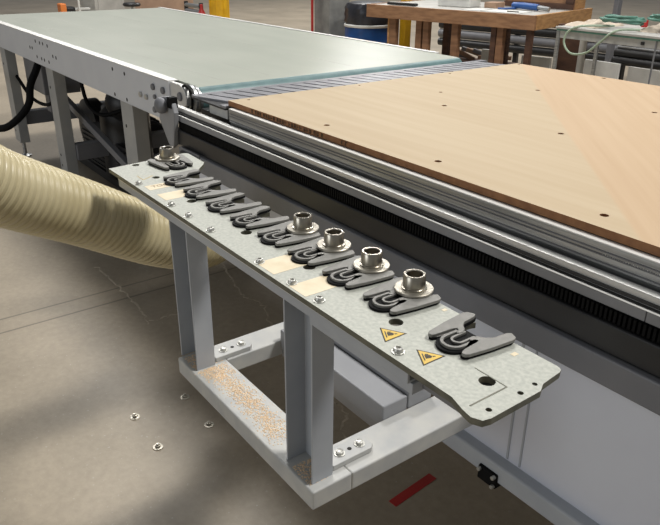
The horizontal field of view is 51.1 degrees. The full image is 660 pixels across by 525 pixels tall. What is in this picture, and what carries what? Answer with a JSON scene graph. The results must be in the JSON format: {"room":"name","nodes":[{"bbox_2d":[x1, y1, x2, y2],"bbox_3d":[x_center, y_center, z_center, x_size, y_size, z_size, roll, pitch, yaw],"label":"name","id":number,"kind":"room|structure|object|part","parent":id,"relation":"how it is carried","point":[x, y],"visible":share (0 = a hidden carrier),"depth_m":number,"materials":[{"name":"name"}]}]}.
{"room":"woodworking shop","nodes":[
{"label":"woodworking shop","id":0,"kind":"room"},
{"bbox_2d":[0,0,659,524],"bbox_3d":[5.019,-8.628,22.744,53.000,0.101,57.000,-17,30,-33],"label":"floor","id":1,"kind":"structure","parent":0,"point":[90,340],"depth_m":2.48,"materials":[{"name":"concrete"}]},
{"bbox_2d":[57,0,89,11],"bbox_3d":[-4.625,-4.677,12.460,0.560,1.100,0.270,-17,30,-33],"label":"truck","id":2,"kind":"object","parent":1,"relation":"on","point":[62,7],"visible":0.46,"depth_m":12.38,"materials":[{"name":"metal"}]},
{"bbox_2d":[80,0,124,10],"bbox_3d":[-4.268,-4.832,12.988,0.520,0.950,0.620,21,31,37],"label":"base cabinet","id":3,"kind":"object","parent":1,"relation":"on","point":[94,5],"visible":0.18,"depth_m":12.78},
{"bbox_3d":[-4.096,-4.784,12.826,0.040,0.700,0.480,21,31,37],"label":"cabinet door","id":4,"kind":"part","parent":3,"relation":"part of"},
{"bbox_2d":[77,94,163,194],"bbox_3d":[-1.426,-1.008,4.925,0.640,0.726,1.460,-17,30,-33],"label":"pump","id":5,"kind":"object","parent":1,"relation":"on","point":[112,126],"visible":0.3,"depth_m":4.60,"materials":[{"name":"black metal"}]},
{"bbox_3d":[-1.387,-0.703,5.058,0.580,0.060,1.400,-17,30,-33],"label":"plate","id":6,"kind":"part","parent":5,"relation":"part of","materials":[{"name":"black paint"}]},
{"bbox_3d":[-1.353,-0.807,4.612,0.318,0.500,0.320,-17,30,-33],"label":"tank","id":7,"kind":"part","parent":5,"relation":"part of","materials":[{"name":"metal"}]},
{"bbox_3d":[-1.436,-0.978,5.082,0.256,0.280,0.620,-17,30,-33],"label":"motor","id":8,"kind":"part","parent":5,"relation":"part of","materials":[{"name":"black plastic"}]},
{"bbox_2d":[123,2,140,8],"bbox_3d":[-3.616,-4.492,12.706,0.470,0.545,0.447,-17,30,-33],"label":"stool","id":9,"kind":"object","parent":1,"relation":"on","point":[126,4],"visible":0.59,"depth_m":12.51,"materials":[{"name":"black plastic"}]},
{"bbox_2d":[130,413,139,419],"bbox_3d":[-0.683,0.534,2.413,0.034,0.015,0.034,-17,30,-33],"label":"bolt","id":10,"kind":"object","parent":1,"relation":"on","point":[134,416],"visible":1,"depth_m":2.41,"materials":[{"name":"metal"}]},
{"bbox_2d":[153,443,162,450],"bbox_3d":[-0.566,0.601,2.268,0.034,0.015,0.034,-17,30,-33],"label":"bolt","id":11,"kind":"object","parent":1,"relation":"on","point":[158,446],"visible":1,"depth_m":2.27,"materials":[{"name":"metal"}]},
{"bbox_2d":[135,0,193,10],"bbox_3d":[-3.200,-4.986,13.344,1.100,0.950,0.070,-7,25,-15],"label":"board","id":12,"kind":"object","parent":1,"relation":"on","point":[172,4],"visible":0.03,"depth_m":13.30,"materials":[{"name":"brown wood"}]},
{"bbox_2d":[180,393,189,399],"bbox_3d":[-0.531,0.486,2.521,0.034,0.015,0.034,-17,30,-33],"label":"bolt","id":13,"kind":"object","parent":1,"relation":"on","point":[184,396],"visible":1,"depth_m":2.52,"materials":[{"name":"metal"}]},
{"bbox_2d":[184,1,202,12],"bbox_3d":[-2.396,-4.275,12.197,0.070,0.620,0.620,-17,30,-33],"label":"stand","id":14,"kind":"object","parent":1,"relation":"on","point":[186,4],"visible":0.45,"depth_m":12.11,"materials":[{"name":"metal"}]},
{"bbox_2d":[198,4,205,13],"bbox_3d":[-2.054,-3.811,11.127,0.180,0.670,0.180,-17,30,-33],"label":"fire extinguisher","id":15,"kind":"object","parent":1,"relation":"on","point":[201,10],"visible":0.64,"depth_m":10.99,"materials":[{"name":"red paint"}]},
{"bbox_2d":[204,421,213,427],"bbox_3d":[-0.417,0.553,2.376,0.034,0.015,0.034,-17,30,-33],"label":"bolt","id":16,"kind":"object","parent":1,"relation":"on","point":[208,424],"visible":1,"depth_m":2.37,"materials":[{"name":"metal"}]},
{"bbox_2d":[209,0,229,17],"bbox_3d":[-1.761,-3.981,10.986,0.309,1.100,0.310,-5,25,-12],"label":"guard","id":17,"kind":"object","parent":1,"relation":"on","point":[220,8],"visible":0.33,"depth_m":10.84,"materials":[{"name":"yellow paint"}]},
{"bbox_2d":[0,7,461,196],"bbox_3d":[-1.041,-1.033,4.649,1.550,1.006,3.765,-17,30,-33],"label":"conveyor","id":18,"kind":"object","parent":1,"relation":"on","point":[135,57],"visible":0.61,"depth_m":3.85,"materials":[{"name":"paint"}]},
{"bbox_3d":[-2.379,-1.284,5.206,0.068,0.740,0.150,-17,30,-33],"label":"leg","id":19,"kind":"part","parent":18,"relation":"part of","materials":[{"name":"paint"}]},
{"bbox_2d":[0,62,41,131],"bbox_3d":[-2.384,-1.286,4.859,0.415,0.454,1.438,-17,30,-33],"label":"hose","id":20,"kind":"object","parent":18,"relation":"hanging from","point":[24,111],"visible":0.95,"depth_m":4.39,"materials":[{"name":"rubber"}]},
{"bbox_2d":[15,75,50,105],"bbox_3d":[-2.057,-1.273,4.831,0.033,0.329,0.781,-21,32,-38],"label":"power cable","id":21,"kind":"object","parent":18,"relation":"hanging from","point":[16,76],"visible":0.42,"depth_m":4.93,"materials":[{"name":"black rubber"}]},
{"bbox_3d":[-1.691,-0.853,4.383,0.068,0.830,0.140,-17,30,-33],"label":"leg","id":22,"kind":"part","parent":18,"relation":"part of","materials":[{"name":"paint"}]},
{"bbox_3d":[-1.682,-1.263,4.152,0.070,0.171,3.530,-17,30,-33],"label":"panel","id":23,"kind":"part","parent":18,"relation":"part of","materials":[{"name":"paint"}]},
{"bbox_2d":[79,82,121,116],"bbox_3d":[-1.397,-1.034,4.183,0.328,0.293,0.062,11,27,22],"label":"power cable","id":24,"kind":"object","parent":18,"relation":"hanging from","point":[84,95],"visible":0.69,"depth_m":4.23,"materials":[{"name":"black rubber"}]},
{"bbox_3d":[-0.953,-0.435,3.479,0.068,0.830,0.150,-17,30,-33],"label":"leg","id":25,"kind":"part","parent":18,"relation":"part of","materials":[{"name":"paint"}]},
{"bbox_3d":[-0.606,-0.675,2.790,0.020,0.094,0.155,-17,30,-33],"label":"bearing plate","id":26,"kind":"part","parent":18,"relation":"part of","materials":[{"name":"metal"}]},
{"bbox_3d":[-0.485,-1.627,4.962,0.030,0.171,3.530,-17,30,-33],"label":"panel","id":27,"kind":"part","parent":18,"relation":"part of","materials":[{"name":"metal"}]},
{"bbox_2d":[314,0,348,36],"bbox_3d":[0.038,-5.093,8.758,0.340,5.000,0.360,-17,30,-33],"label":"column","id":28,"kind":"structure","parent":1,"relation":"on","point":[329,16],"depth_m":9.40,"materials":[{"name":"paint"}]},
{"bbox_2d":[311,0,313,31],"bbox_3d":[-0.231,-5.085,8.735,0.036,5.000,0.036,-17,30,-33],"label":"pipe","id":29,"kind":"object","parent":28,"relation":"attached to","point":[312,1],"visible":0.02,"depth_m":9.49,"materials":[{"name":"metal"}]},
{"bbox_2d":[344,0,387,43],"bbox_3d":[0.496,-2.958,9.050,0.631,0.880,0.634,-17,30,-33],"label":"drum","id":30,"kind":"object","parent":1,"relation":"on","point":[357,25],"visible":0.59,"depth_m":8.75,"materials":[{"name":"blue paint"}]},
{"bbox_2d":[399,0,410,46],"bbox_3d":[0.981,-3.052,8.999,0.110,1.100,0.110,-17,30,-33],"label":"square post","id":31,"kind":"object","parent":1,"relation":"on","point":[405,25],"visible":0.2,"depth_m":8.98,"materials":[{"name":"yellow metal"}]},
{"bbox_2d":[154,60,659,524],"bbox_3d":[0.916,0.114,2.186,1.723,0.992,3.119,-17,30,-33],"label":"bed","id":32,"kind":"object","parent":1,"relation":"on","point":[586,451],"visible":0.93,"depth_m":1.50,"materials":[{"name":"metal"}]},
{"bbox_2d":[0,145,225,268],"bbox_3d":[-0.677,-0.147,1.693,0.230,0.754,1.312,13,27,26],"label":"hose","id":33,"kind":"object","parent":32,"relation":"attached to","point":[38,199],"visible":0.73,"depth_m":1.71,"materials":[{"name":"beige plastic"}]},
{"bbox_3d":[-0.645,-0.599,2.632,0.046,0.062,0.071,-17,30,-33],"label":"knob","id":34,"kind":"part","parent":32,"relation":"part of","materials":[{"name":"grey paint"}]},
{"bbox_3d":[-0.621,-0.545,2.666,0.020,0.198,0.144,-17,30,-33],"label":"lever","id":35,"kind":"part","parent":32,"relation":"part of","materials":[{"name":"grey paint"}]},
{"bbox_3d":[-0.523,-0.395,2.573,0.004,0.045,0.160,-17,30,-33],"label":"handle plate","id":36,"kind":"part","parent":32,"relation":"part of","materials":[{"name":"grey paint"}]},
{"bbox_2d":[109,153,560,509],"bbox_3d":[0.028,0.103,1.497,0.566,0.447,1.262,-17,30,-33],"label":"tool rack","id":37,"kind":"object","parent":32,"relation":"attached to","point":[337,337],"visible":0.97,"depth_m":1.28,"materials":[{"name":"grey metal"}]},
{"bbox_3d":[-0.422,-0.247,1.724,0.095,0.005,0.036,22,32,39],"label":"clamp arm","id":38,"kind":"part","parent":37,"relation":"part of","materials":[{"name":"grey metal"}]},
{"bbox_2d":[155,146,179,161],"bbox_3d":[-0.414,-0.278,1.750,0.063,0.028,0.063,-17,30,-33],"label":"ring","id":39,"kind":"object","parent":37,"relation":"on","point":[167,154],"visible":1,"depth_m":1.74,"materials":[{"name":"metal"}]},
{"bbox_3d":[-0.348,-0.208,1.639,0.036,0.005,0.095,22,32,39],"label":"clamp arm","id":40,"kind":"part","parent":37,"relation":"part of","materials":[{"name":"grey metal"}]},
{"bbox_3d":[-0.378,-0.261,1.753,0.036,0.005,0.095,-12,27,-25],"label":"clamp arm","id":41,"kind":"part","parent":37,"relation":"part of","materials":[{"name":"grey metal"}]},
{"bbox_3d":[-0.311,0.068,1.564,0.046,0.358,0.085,-17,30,-33],"label":"leg","id":42,"kind":"part","parent":37,"relation":"part of","materials":[{"name":"grey paint"}]},
{"bbox_3d":[-0.316,-0.190,1.599,0.095,0.005,0.036,-12,27,-25],"label":"clamp arm","id":43,"kind":"part","parent":37,"relation":"part of","materials":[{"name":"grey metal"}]},
{"bbox_3d":[-0.285,-0.172,1.562,0.036,0.005,0.095,22,32,39],"label":"clamp arm","id":44,"kind":"part","parent":37,"relation":"part of","materials":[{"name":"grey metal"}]},
{"bbox_3d":[-0.253,-0.154,1.522,0.095,0.005,0.036,-12,27,-25],"label":"clamp arm","id":45,"kind":"part","parent":37,"relation":"part of","materials":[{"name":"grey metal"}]},
{"bbox_3d":[-0.221,-0.136,1.483,0.036,0.005,0.095,22,32,39],"label":"clamp arm","id":46,"kind":"part","parent":37,"relation":"part of","materials":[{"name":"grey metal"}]},
{"bbox_3d":[-0.240,0.211,1.669,0.102,0.012,0.044,-17,30,-33],"label":"foot plate","id":47,"kind":"part","parent":37,"relation":"part of","materials":[{"name":"grey paint"}]},
{"bbox_3d":[-0.188,-0.117,1.443,0.095,0.005,0.036,-12,27,-25],"label":"clamp arm","id":48,"kind":"part","parent":37,"relation":"part of","materials":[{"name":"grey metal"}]},
{"bbox_3d":[-0.089,0.183,1.797,0.445,0.042,0.078,-17,30,-33],"label":"frame arm","id":49,"kind":"part","parent":37,"relation":"part of","materials":[{"name":"grey paint"}]},
{"bbox_3d":[-0.158,-0.100,1.406,0.036,0.005,0.095,22,32,39],"label":"clamp arm","id":50,"kind":"part","parent":37,"relation":"part of","materials":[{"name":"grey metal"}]},
{"bbox_2d":[185,354,324,484],"bbox_3d":[-0.165,0.308,1.469,0.090,0.001,0.533,-17,30,-33],"label":"sawdust","id":51,"kind":"object","parent":37,"relation":"on","point":[215,375],"visible":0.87,"depth_m":1.49,"materials":[{"name":"brown wood"}]},
{"bbox_3d":[-0.126,-0.082,1.366,0.095,0.005,0.036,-12,27,-25],"label":"clamp arm","id":52,"kind":"part","parent":37,"relation":"part of","materials":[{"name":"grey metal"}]},
{"bbox_3d":[-0.191,-0.023,1.315,0.036,0.016,1.040,-17,30,-33],"label":"rail","id":53,"kind":"part","parent":37,"relation":"part of","materials":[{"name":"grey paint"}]},
{"bbox_3d":[-0.095,-0.065,1.329,0.036,0.005,0.095,22,32,39],"label":"clamp arm","id":54,"kind":"part","parent":37,"relation":"part of","materials":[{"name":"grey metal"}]},
{"bbox_3d":[-0.063,-0.046,1.289,0.095,0.005,0.036,-12,27,-25],"label":"clamp arm","id":55,"kind":"part","parent":37,"relation":"part of","materials":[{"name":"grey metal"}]},
{"bbox_2d":[286,212,318,234],"bbox_3d":[-0.052,-0.077,1.317,0.063,0.028,0.063,-17,30,-33],"label":"ring","id":56,"kind":"object","parent":37,"relation":"on","point":[302,224],"visible":1,"depth_m":1.30,"materials":[{"name":"metal"}]},
{"bbox_3d":[-0.033,-0.030,1.253,0.036,0.005,0.095,22,32,39],"label":"clamp arm","id":57,"kind":"part","parent":37,"relation":"part of","materials":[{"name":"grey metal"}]},
{"bbox_3d":[-0.038,0.223,1.229,0.046,0.358,0.086,-17,30,-33],"label":"leg","id":58,"kind":"part","parent":37,"relation":"part of","materials":[{"name":"grey paint"}]},
{"bbox_3d":[-0.001,-0.011,1.213,0.095,0.005,0.036,-12,27,-25],"label":"clamp arm","id":59,"kind":"part","parent":37,"relation":"part of","materials":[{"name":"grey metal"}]},
{"bbox_2d":[316,228,350,252],"bbox_3d":[0.007,-0.042,1.242,0.063,0.028,0.063,-17,30,-33],"label":"ring","id":60,"kind":"object","parent":37,"relation":"on","point":[333,241],"visible":1,"depth_m":1.23,"materials":[{"name":"metal"}]},
{"bbox_3d":[0.030,0.006,1.176,0.036,0.005,0.095,22,32,39],"label":"clamp arm","id":61,"kind":"part","parent":37,"relation":"part of","materials":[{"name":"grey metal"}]},
{"bbox_3d":[0.034,0.366,1.333,0.102,0.012,0.044,-17,30,-33],"label":"foot plate","id":62,"kind":"part","parent":37,"relation":"part of","materials":[{"name":"grey paint"}]},
{"bbox_3d":[0.054,0.127,1.031,0.036,0.018,0.242,-17,30,-33],"label":"rail","id":63,"kind":"part","parent":37,"relation":"part of","materials":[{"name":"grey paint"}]},
{"bbox_3d":[0.062,0.025,1.136,0.095,0.005,0.036,-12,27,-25],"label":"clamp arm","id":64,"kind":"part","parent":37,"relation":"part of","materials":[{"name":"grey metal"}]},
{"bbox_2d":[353,247,389,273],"bbox_3d":[0.070,-0.007,1.164,0.063,0.028,0.063,-17,30,-33],"label":"ring","id":65,"kind":"object","parent":37,"relation":"on","point":[371,261],"visible":1,"depth_m":1.15,"materials":[{"name":"metal"}]},
{"bbox_3d":[0.094,0.043,1.097,0.036,0.005,0.095,22,32,39],"label":"clamp arm","id":66,"kind":"part","parent":37,"relation":"part of","materials":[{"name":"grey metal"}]},
{"bbox_3d":[0.194,0.344,1.451,0.445,0.042,0.088,-17,30,-33],"label":"frame arm","id":67,"kind":"part","parent":37,"relation":"part of","materials":[{"name":"grey paint"}]},
{"bbox_2d":[394,269,433,298],"bbox_3d":[0.132,0.030,1.085,0.063,0.028,0.063,-17,30,-33],"label":"ring","id":68,"kind":"object","parent":37,"relation":"on","point":[414,285],"visible":1,"depth_m":1.07,"materials":[{"name":"metal"}]},
{"bbox_3d":[0.127,0.061,1.057,0.095,0.005,0.036,-12,27,-25],"label":"clamp arm","id":69,"kind":"part","parent":37,"relation":"part of","materials":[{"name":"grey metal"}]},
{"bbox_3d":[0.181,0.092,0.991,0.036,0.005,0.095,22,32,39],"label":"clamp arm","id":70,"kind":"part","parent":37,"relation":"part of","materials":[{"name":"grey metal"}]},
{"bbox_3d":[0.214,0.110,0.951,0.095,0.005,0.036,-12,27,-25],"label":"clamp arm","id":71,"kind":"part","parent":37,"relation":"part of","materials":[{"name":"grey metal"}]},
{"bbox_3d":[0.200,-0.781,2.950,1.608,0.008,0.260,-17,30,-33],"label":"slotted plate","id":72,"kind":"part","parent":32,"relation":"part of","materials":[{"name":"metal"}]},
{"bbox_3d":[0.310,-0.083,1.580,0.022,0.035,3.090,-17,30,-33],"label":"guide rail","id":73,"kind":"part","parent":32,"relation":"part of","materials":[{"name":"metal"}]},
{"bbox_3d":[0.963,0.067,2.087,1.612,0.321,2.950,-17,30,-33],"label":"panel","id":74,"kind":"part","parent":32,"relation":"part of","materials":[{"name":"grey paint"}]},
{"bbox_2d":[228,63,659,256],"bbox_3d":[1.058,-0.297,1.873,1.547,0.018,2.670,-17,30,-33],"label":"wooden board","id":75,"kind":"object","parent":32,"relation":"on","point":[577,150],"visible":1,"depth_m":2.03,"materials":[{"name":"brown wood"}]},
{"bbox_3d":[0.508,-0.070,1.467,0.152,0.058,2.680,-17,30,-33],"label":"rail","id":76,"kind":"part","parent":32,"relation":"part of","materials":[{"name":"metal"}]},
{"bbox_2d":[389,474,435,506],"bbox_3d":[0.253,0.691,2.101,0.181,0.002,0.030,-20,31,-37],"label":"tape","id":77,"kind":"object","parent":1,"relation":"on","point":[407,493],"visible":1,"depth_m":2.10,"materials":[{"name":"red paint"}]},
{"bbox_2d":[366,0,592,64],"bbox_3d":[1.689,-2.532,8.108,2.135,0.905,1.400,20,31,37],"label":"workbench","id":78,"kind":"object","parent":1,"relation":"on","point":[427,12],"visible":0.56,"depth_m":7.49,"materials":[{"name":"brown wood"}]},
{"bbox_3d":[0.701,-2.540,8.161,0.025,0.860,0.070,20,31,37],"label":"leg","id":79,"kind":"part","parent":78,"relation":"part of","materials":[{"name":"brown wood"}]},
{"bbox_3d":[0.746,-2.523,8.125,0.085,0.860,0.070,20,31,37],"label":"leg","id":80,"kind":"part","parent":78,"relation":"part of","materials":[{"name":"brown wood"}]},
{"bbox_3d":[0.922,-3.179,8.589,0.045,0.140,1.360,20,31,37],"label":"rail","id":81,"kind":"part","parent":78,"relation":"part of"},
{"bbox_2d":[387,1,417,5],"bbox_3d":[0.830,-2.967,7.911,0.400,0.034,0.060,20,31,37],"label":"saw","id":82,"kind":"object","parent":78,"relation":"on","point":[390,2],"visible":1,"depth_m":7.88,"materials":[{"name":"black metal"}]},
{"bbox_3d":[1.019,-2.427,7.919,0.075,0.860,0.070,20,31,37],"label":"leg","id":83,"kind":"part","parent":78,"relation":"part of","materials":[{"name":"brown wood"}]},
{"bbox_3d":[1.092,-2.400,7.861,0.070,0.860,0.070,20,31,37],"label":"leg","id":84,"kind":"part","parent":78,"relation":"part of","materials":[{"name":"brown wood"}]},
{"bbox_3d":[1.507,-2.876,8.912,0.085,0.860,0.070,20,31,37],"label":"leg","id":85,"kind":"part","parent":78,"relation":"part of","materials":[{"name":"brown wood"}]},
{"bbox_3d":[1.240,-2.673,7.485,2.130,0.140,0.040,20,31,37],"label":"rail","id":86,"kind":"part","parent":78,"relation":"part of","materials":[{"name":"brown wood"}]},
{"bbox_3d":[1.374,-2.289,7.623,0.080,0.860,0.070,20,31,37],"label":"leg","id":87,"kind":"part","parent":78,"relation":"part of","materials":[{"name":"brown wood"}]},
{"bbox_2d":[438,0,480,7],"bbox_3d":[1.477,-2.994,7.873,0.460,0.134,0.280,20,31,37],"label":"tub","id":88,"kind":"object","parent":78,"relation":"on","point":[450,3],"visible":1,"depth_m":7.78,"materials":[{"name":"white plastic"}]},
{"bbox_2d":[461,8,490,10],"bbox_3d":[1.598,-2.759,7.517,0.220,0.004,0.290,20,31,37],"label":"paper sheet","id":89,"kind":"object","parent":78,"relation":"on","point":[474,9],"visible":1,"depth_m":7.47,"materials":[{"name":"white paper"}]},
{"bbox_3d":[1.726,-2.158,7.341,0.060,0.860,0.070,20,31,37],"label":"leg","id":90,"kind":"part","parent":78,"relation":"part of","materials":[{"name":"brown wood"}]},
{"bbox_2d":[484,1,504,7],"bbox_3d":[1.856,-2.906,7.779,0.150,0.059,0.200,20,31,37],"label":"cardboard offcut","id":91,"kind":"object","parent":78,"relation":"on","point":[492,4],"visible":0.98,"depth_m":7.72,"materials":[{"name":"beige cardboard"}]},
{"bbox_3d":[1.782,-2.137,7.296,0.070,0.860,0.070,20,31,37],"label":"leg","id":92,"kind":"part","parent":78,"relation":"part of","materials":[{"name":"brown wood"}]},
{"bbox_2d":[481,9,529,13],"bbox_3d":[1.853,-2.640,7.258,0.420,0.006,0.320,20,31,37],"label":"paper sheet","id":93,"kind":"object","parent":78,"relation":"on","point":[493,10],"visible":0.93,"depth_m":7.22,"materials":[{"name":"white paper"}]},
{"bbox_3d":[2.135,-2.642,8.409,0.080,0.860,0.070,20,31,37],"label":"leg","id":94,"kind":"part","parent":78,"relation":"part of","materials":[{"name":"brown wood"}]},
{"bbox_2d":[498,2,550,11],"bbox_3d":[2.081,-2.732,7.379,0.254,0.077,0.543,-17,30,-33],"label":"power tool","id":95,"kind":"object","parent":78,"relation":"on","point":[515,5],"visible":1,"depth_m":7.41,"materials":[{"name":"blue plastic"}]},
{"bbox_3d":[1.938,-2.773,7.528,0.228,0.025,0.047,-5,25,-12],"label":"cord","id":96,"kind":"part","parent":95,"relation":"part of","materials":[{"name":"blue plastic"}]},
{"bbox_3d":[2.024,-2.046,7.103,0.055,0.860,0.070,20,31,37],"label":"leg","id":97,"kind":"part","parent":78,"relation":"part of","materials":[{"name":"brown wood"}]},
{"bbox_2d":[504,0,585,9],"bbox_3d":[2.428,-3.081,7.758,0.835,0.395,0.325,20,31,37],"label":"crate","id":98,"kind":"object","parent":78,"relation":"on","point":[553,4],"visible":0.82,"depth_m":7.61,"materials":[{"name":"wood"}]},
{"bbox_3d":[2.606,-2.960,7.420,0.095,0.333,0.025,20,31,37],"label":"post","id":99,"kind":"part","parent":98,"relation":"part of","materials":[{"name":"brown wood"}]},
{"bbox_3d":[2.489,-2.594,7.336,0.045,0.140,1.360,20,31,37],"label":"rail","id":100,"kind":"part","parent":78,"relation":"part of","materials":[{"name":"brown wood"}]},
{"bbox_2d":[481,49,488,61],"bbox_3d":[2.083,-2.526,8.782,0.360,0.340,0.040,20,31,37],"label":"panel","id":101,"kind":"object","parent":1,"relation":"on","point":[485,52],"visible":0.2,"depth_m":8.80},
{"bbox_2d":[459,46,520,63],"bbox_3d":[1.919,-2.693,9.165,1.200,0.323,0.350,20,31,37],"label":"pile","id":102,"kind":"object","parent":1,"relation":"on","point":[464,56],"visible":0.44,"depth_m":9.12,"materials":[{"name":"grey paint"}]},
{"bbox_2d":[521,55,551,68],"bbox_3d":[2.510,-2.358,8.444,0.380,0.320,0.040,20,31,37],"label":"panel","id":103,"kind":"object","parent":1,"relation":"on","point":[538,61],"visible":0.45,"depth_m":8.35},
{"bbox_2d":[437,23,658,62],"bbox_3d":[3.041,-2.829,9.005,3.800,0.720,0.120,20,31,37],"label":"rack","id":104,"kind":"object","parent":1,"relation":"on","point":[517,42],"visible":0.28,"depth_m":9.34,"materials":[{"name":"grey metal"}]},
{"bbox_2d":[556,23,587,73],"bbox_3d":[2.503,-2.077,7.250,0.080,0.800,0.330,-17,30,-33],"label":"timber post","id":105,"kind":"object","parent":1,"relation":"on","point":[566,61],"visible":0.26,"depth_m":7.18,"materials":[{"name":"brown wood"}]},
{"bbox_2d":[575,40,586,73],"bbox_3d":[2.542,-1.969,7.038,0.070,0.780,0.068,-17,30,-33],"label":"tube","id":106,"kind":"object","parent":1,"relation":"on","point":[582,46],"visible":0.32,"depth_m":6.97,"materials":[{"name":"grey metal"}]},
{"bbox_2d":[583,59,620,78],"bbox_3d":[3.121,-2.147,7.970,0.030,0.340,0.450,-17,30,-33],"label":"sheet","id":107,"kind":"object","parent":1,"relation":"on","point":[603,69],"visible":0.47,"depth_m":7.89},
{"bbox_2d":[552,24,659,83],"bbox_3d":[2.861,-1.621,6.190,0.720,0.855,1.610,-17,30,-33],"label":"steel table","id":108,"kind":"object","parent":1,"relation":"on","point":[628,38],"visible":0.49,"depth_m":6.09,"materials":[{"name":"grey paint"}]},
{"bbox_3d":[2.127,-1.794,6.581,0.030,0.835,0.030,-17,30,-33],"label":"leg","id":109,"kind":"part","parent":108,"relation":"part of","materials":[{"name":"metal"}]},
{"bbox_2d":[565,19,624,28],"bbox_3d":[2.470,-2.247,6.452,0.453,0.060,0.367,-17,30,-33],"label":"folded cloth","id":110,"kind":"object","parent":108,"relation":"on","point":[590,21],"visible":0.72,"depth_m":6.41,"materials":[{"name":"beige fabric"}]},
{"bbox_3d":[2.649,-1.951,6.934,0.030,0.835,0.030,-17,30,-33],"label":"leg","id":111,"kind":"part","parent":108,"relation":"part of","materials":[{"name":"metal"}]},
{"bbox_2d":[563,24,640,54],"bbox_3d":[2.443,-1.981,6.175,0.306,0.264,0.641,-17,30,-33],"label":"air hose","id":112,"kind":"object","parent":108,"relation":"hanging from","point":[592,25],"visible":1,"depth_m":6.20,"materials":[{"name":"green plastic"}]},
{"bbox_2d":[599,14,646,25],"bbox_3d":[2.617,-2.170,6.157,0.270,0.085,0.417,-17,30,-33],"label":"air hose","id":113,"kind":"object","parent":108,"relation":"on","point":[634,20],"visible":1,"depth_m":6.05,"materials":[{"name":"green plastic"}]},
{"bbox_2d":[638,23,659,32],"bbox_3d":[2.993,-2.016,5.930,0.389,0.080,0.561,-17,30,-33],"label":"folded cloth","id":114,"kind":"object","parent":108,"relation":"on","point":[653,28],"visible":0.98,"depth_m":5.96,"materials":[{"name":"beige fabric"}]},
{"bbox_2d":[647,14,659,21],"bbox_3d":[2.890,-2.080,5.871,0.231,0.068,0.349,-17,30,-33],"label":"air hose","id":115,"kind":"object","parent":114,"relation":"on","point":[654,17],"visible":1,"depth_m":5.88,"materials":[{"name":"green plastic"}]},
{"bbox_3d":[2.698,-1.464,5.868,0.012,0.835,0.012,-17,30,-33],"label":"leg","id":116,"kind":"part","parent":108,"relation":"part of","materials":[{"name":"grey paint"}]},
{"bbox_2d":[604,0,622,61],"bbox_3d":[3.356,-3.526,7.792,0.080,3.000,0.060,-17,30,-33],"label":"upright","id":117,"kind":"object","parent":1,"relation":"on","point":[617,6],"visible":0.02,"depth_m":8.19,"materials":[{"name":"grey paint"}]},
{"bbox_2d":[611,45,659,79],"bbox_3d":[4.045,-1.860,6.972,0.180,0.660,2.600,-17,30,-33],"label":"rack","id":118,"kind":"object","parent":1,"relation":"on","point":[624,55],"visible":0.59,"depth_m":7.66,"materials":[{"name":"grey metal"}]},
{"bbox_2d":[626,66,659,85],"bbox_3d":[3.624,-1.732,7.044,0.030,0.360,1.320,-17,30,-33],"label":"sheet","id":119,"kind":"object","parent":1,"relation":"on","point":[635,74],"visible":0.45,"depth_m":7.34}
]}

